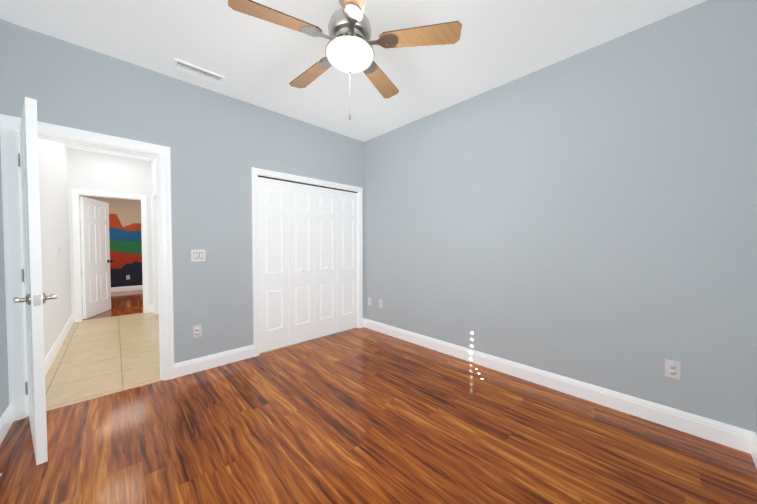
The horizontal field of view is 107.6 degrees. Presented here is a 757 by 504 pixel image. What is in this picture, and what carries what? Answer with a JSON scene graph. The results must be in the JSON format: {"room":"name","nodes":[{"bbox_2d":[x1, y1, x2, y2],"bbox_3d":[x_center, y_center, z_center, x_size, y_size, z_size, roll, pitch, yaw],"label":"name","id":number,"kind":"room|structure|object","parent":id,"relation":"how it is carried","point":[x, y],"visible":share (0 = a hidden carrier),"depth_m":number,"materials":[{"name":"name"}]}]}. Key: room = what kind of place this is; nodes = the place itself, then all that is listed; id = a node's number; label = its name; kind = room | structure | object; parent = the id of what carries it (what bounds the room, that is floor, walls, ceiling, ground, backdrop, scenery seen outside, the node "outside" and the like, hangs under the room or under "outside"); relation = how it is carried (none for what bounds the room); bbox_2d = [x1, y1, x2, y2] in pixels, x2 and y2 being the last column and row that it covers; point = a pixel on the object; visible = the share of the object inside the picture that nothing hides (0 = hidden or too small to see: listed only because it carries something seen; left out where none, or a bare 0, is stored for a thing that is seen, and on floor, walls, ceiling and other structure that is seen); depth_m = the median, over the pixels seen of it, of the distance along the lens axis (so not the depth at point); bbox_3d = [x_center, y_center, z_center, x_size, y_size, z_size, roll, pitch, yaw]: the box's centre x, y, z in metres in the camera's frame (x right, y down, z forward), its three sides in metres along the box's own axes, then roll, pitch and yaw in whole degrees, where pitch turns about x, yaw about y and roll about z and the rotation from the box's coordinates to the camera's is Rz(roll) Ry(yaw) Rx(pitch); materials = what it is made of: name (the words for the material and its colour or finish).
{"room":"empty bedroom","nodes":[
{"label":"empty bedroom","id":0,"kind":"room"},
{"bbox_2d":[0,144,8,416],"bbox_3d":[-1.350,-0.163,0.544,0.115,2.750,3.625,-1,2,-44],"label":"wall","id":1,"kind":"structure","parent":0,"point":[4,392],"depth_m":1.84,"materials":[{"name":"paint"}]},
{"bbox_2d":[0,404,13,444],"bbox_3d":[-1.336,1.145,0.656,0.016,0.130,3.490,-1,2,-44],"label":"baseboard","id":2,"kind":"structure","parent":1,"relation":"attached to","point":[7,418],"depth_m":1.80,"materials":[{"name":"white wood"}]},
{"bbox_2d":[38,138,71,357],"bbox_3d":[-3.777,-0.228,3.145,0.115,2.750,3.260,-1,2,-44],"label":"wall","id":3,"kind":"structure","parent":0,"point":[54,209],"depth_m":3.24,"materials":[{"name":"white paint"}]},
{"bbox_2d":[45,314,73,375],"bbox_3d":[-3.740,1.081,3.234,0.016,0.130,3.230,-1,2,-44],"label":"baseboard","id":4,"kind":"structure","parent":3,"relation":"attached to","point":[52,353],"depth_m":3.16,"materials":[{"name":"white wood"}]},
{"bbox_2d":[79,195,140,226],"bbox_3d":[-6.994,-0.331,7.265,5.230,2.750,0.115,-1,2,-44],"label":"wall","id":5,"kind":"structure","parent":0,"point":[127,211],"depth_m":7.38,"materials":[{"name":"beige paint"}]},
{"bbox_2d":[80,214,142,286],"bbox_3d":[-6.950,-0.065,7.226,5.000,1.980,0.006,-1,2,-44],"label":"mural","id":6,"kind":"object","parent":5,"relation":"attached to","point":[126,249],"depth_m":7.40,"materials":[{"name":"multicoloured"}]},
{"bbox_2d":[111,285,142,291],"bbox_3d":[-6.948,0.980,7.250,5.000,0.130,0.016,-1,2,-44],"label":"baseboard","id":7,"kind":"structure","parent":5,"relation":"attached to","point":[139,287],"depth_m":7.43,"materials":[{"name":"white wood"}]},
{"bbox_2d":[67,147,152,321],"bbox_3d":[-4.567,-0.267,4.722,5.000,2.750,0.115,-1,2,-44],"label":"wall","id":8,"kind":"structure","parent":0,"point":[94,171],"depth_m":4.66,"materials":[{"name":"white paint"}]},
{"bbox_2d":[80,196,112,318],"bbox_3d":[-4.979,0.091,4.897,0.178,2.010,0.753,-1,2,-21],"label":"door","id":9,"kind":"structure","parent":8,"relation":"in","point":[95,258],"depth_m":4.83,"materials":[{"name":"white wood"}]},
{"bbox_2d":[71,189,148,321],"bbox_3d":[-4.549,0.052,4.750,0.908,2.110,0.161,-1,2,-44],"label":"door frame","id":10,"kind":"structure","parent":8,"relation":"attached to","point":[76,193],"depth_m":4.49,"materials":[{"name":"white wood"}]},
{"bbox_2d":[82,289,142,319],"bbox_3d":[-5.798,1.100,6.047,5.000,0.050,3.580,-1,2,-44],"label":"floor","id":11,"kind":"structure","parent":0,"point":[126,302],"depth_m":5.72,"materials":[{"name":"laminate"}]},
{"bbox_2d":[151,158,155,194],"bbox_3d":[-2.964,-0.247,3.922,0.115,2.750,3.256,-1,2,-44],"label":"wall","id":12,"kind":"structure","parent":0,"point":[153,174],"depth_m":4.74,"materials":[{"name":"white paint"}]},
{"bbox_2d":[151,189,158,313],"bbox_3d":[-3.650,0.055,4.634,0.136,2.110,0.910,-1,2,-44],"label":"door frame","id":13,"kind":"structure","parent":12,"relation":"attached to","point":[153,201],"depth_m":4.89,"materials":[{"name":"white wood"}]},
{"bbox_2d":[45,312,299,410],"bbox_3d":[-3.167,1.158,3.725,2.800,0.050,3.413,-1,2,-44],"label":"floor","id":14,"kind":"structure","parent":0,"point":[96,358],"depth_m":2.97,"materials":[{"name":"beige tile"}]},
{"bbox_2d":[0,19,363,362],"bbox_3d":[-1.427,-0.225,3.054,3.470,2.750,0.115,-1,2,-44],"label":"wall","id":15,"kind":"structure","parent":0,"point":[220,145],"depth_m":2.66,"materials":[{"name":"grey paint"}]},
{"bbox_2d":[13,97,56,465],"bbox_3d":[-2.184,0.169,1.747,0.773,2.010,0.156,1,2,36],"label":"bedroom door","id":16,"kind":"structure","parent":15,"relation":"in","point":[35,298],"depth_m":1.53,"materials":[{"name":"white wood"}]},
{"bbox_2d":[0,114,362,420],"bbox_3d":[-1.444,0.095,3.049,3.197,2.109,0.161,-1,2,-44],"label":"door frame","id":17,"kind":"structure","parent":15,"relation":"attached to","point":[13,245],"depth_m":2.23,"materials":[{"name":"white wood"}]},
{"bbox_2d":[193,325,201,337],"bbox_3d":[-1.754,0.769,2.682,0.072,0.116,0.008,-1,2,-44],"label":"outlet","id":18,"kind":"object","parent":15,"relation":"attached to","point":[197,330],"visible":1,"depth_m":2.68,"materials":[{"name":"white plastic"}]},
{"bbox_2d":[191,249,205,261],"bbox_3d":[-1.738,0.034,2.676,0.116,0.116,0.011,-1,2,-44],"label":"switch plate","id":19,"kind":"object","parent":15,"relation":"attached to","point":[197,255],"visible":1,"depth_m":2.67,"materials":[{"name":"white plastic"}]},
{"bbox_2d":[174,345,253,377],"bbox_3d":[-1.629,1.091,2.803,0.709,0.130,0.016,-1,2,-44],"label":"baseboard","id":20,"kind":"structure","parent":15,"relation":"attached to","point":[191,366],"depth_m":2.77,"materials":[{"name":"white wood"}]},
{"bbox_2d":[258,175,356,192],"bbox_3d":[-0.840,-0.855,3.575,1.430,0.018,0.040,-1,2,-44],"label":"trim","id":21,"kind":"structure","parent":15,"relation":"attached to","point":[306,184],"depth_m":3.47,"materials":[{"name":"grey"}]},
{"bbox_2d":[258,177,357,352],"bbox_3d":[-0.824,0.140,3.583,1.422,1.970,0.065,-1,2,-44],"label":"bifold closet door","id":22,"kind":"structure","parent":15,"relation":"in","point":[307,238],"depth_m":3.48,"materials":[{"name":"white wood"}]},
{"bbox_2d":[0,0,706,160],"bbox_3d":[-1.516,-1.619,2.761,3.955,0.050,7.115,-1,2,-44],"label":"ceiling","id":23,"kind":"structure","parent":0,"point":[257,61],"depth_m":2.10,"materials":[{"name":"white paint"}]},
{"bbox_2d":[172,58,224,83],"bbox_3d":[-1.574,-1.569,2.435,0.370,0.033,0.135,-1,2,-44],"label":"ceiling vent","id":24,"kind":"object","parent":23,"relation":"in","point":[188,68],"visible":0.96,"depth_m":2.41,"materials":[{"name":"white metal"}]},
{"bbox_2d":[228,0,461,119],"bbox_3d":[-0.212,-1.218,1.746,1.290,0.700,1.242,-1,2,-44],"label":"ceiling fan","id":25,"kind":"object","parent":23,"relation":"hanging from","point":[349,49],"visible":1,"depth_m":1.63,"materials":[{"name":"brown wood"}]},
{"bbox_2d":[0,327,756,503],"bbox_3d":[-0.141,1.208,1.741,3.470,0.050,3.637,-1,2,-44],"label":"floor","id":26,"kind":"structure","parent":0,"point":[363,415],"depth_m":1.71,"materials":[{"name":"laminate"}]},
{"bbox_2d":[364,0,756,431],"bbox_3d":[1.077,-0.221,2.859,0.115,2.750,3.625,-1,2,-44],"label":"wall","id":27,"kind":"structure","parent":0,"point":[588,216],"depth_m":2.12,"materials":[{"name":"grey paint"}]},
{"bbox_2d":[379,299,382,307],"bbox_3d":[0.031,0.724,3.892,0.006,0.116,0.072,-1,2,-44],"label":"jack","id":28,"kind":"object","parent":27,"relation":"attached to","point":[380,303],"visible":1,"depth_m":3.89,"materials":[{"name":"white plastic"}]},
{"bbox_2d":[469,332,482,378],"bbox_3d":[0.957,0.999,2.721,0.291,0.318,0.278,-1,2,-44],"label":"glint","id":29,"kind":"object","parent":27,"relation":"attached to","point":[471,339],"visible":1,"depth_m":2.90,"materials":[{"name":"white"}]},
{"bbox_2d":[363,318,747,452],"bbox_3d":[0.985,1.089,2.883,0.030,0.130,3.510,-1,2,-44],"label":"baseboard","id":30,"kind":"structure","parent":27,"relation":"attached to","point":[738,438],"depth_m":2.15,"materials":[{"name":"white wood"}]},
{"bbox_2d":[665,359,680,379],"bbox_3d":[1.971,0.786,1.857,0.008,0.116,0.072,-1,2,-44],"label":"outlet","id":31,"kind":"object","parent":27,"relation":"attached to","point":[672,369],"visible":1,"depth_m":1.85,"materials":[{"name":"white plastic"}]},
{"bbox_2d":[748,430,756,468],"bbox_3d":[1.030,1.149,0.512,3.180,0.130,0.016,-1,2,-44],"label":"baseboard","id":32,"kind":"structure","parent":27,"relation":"attached to","point":[752,436],"depth_m":1.60,"materials":[{"name":"white wood"}]}
]}

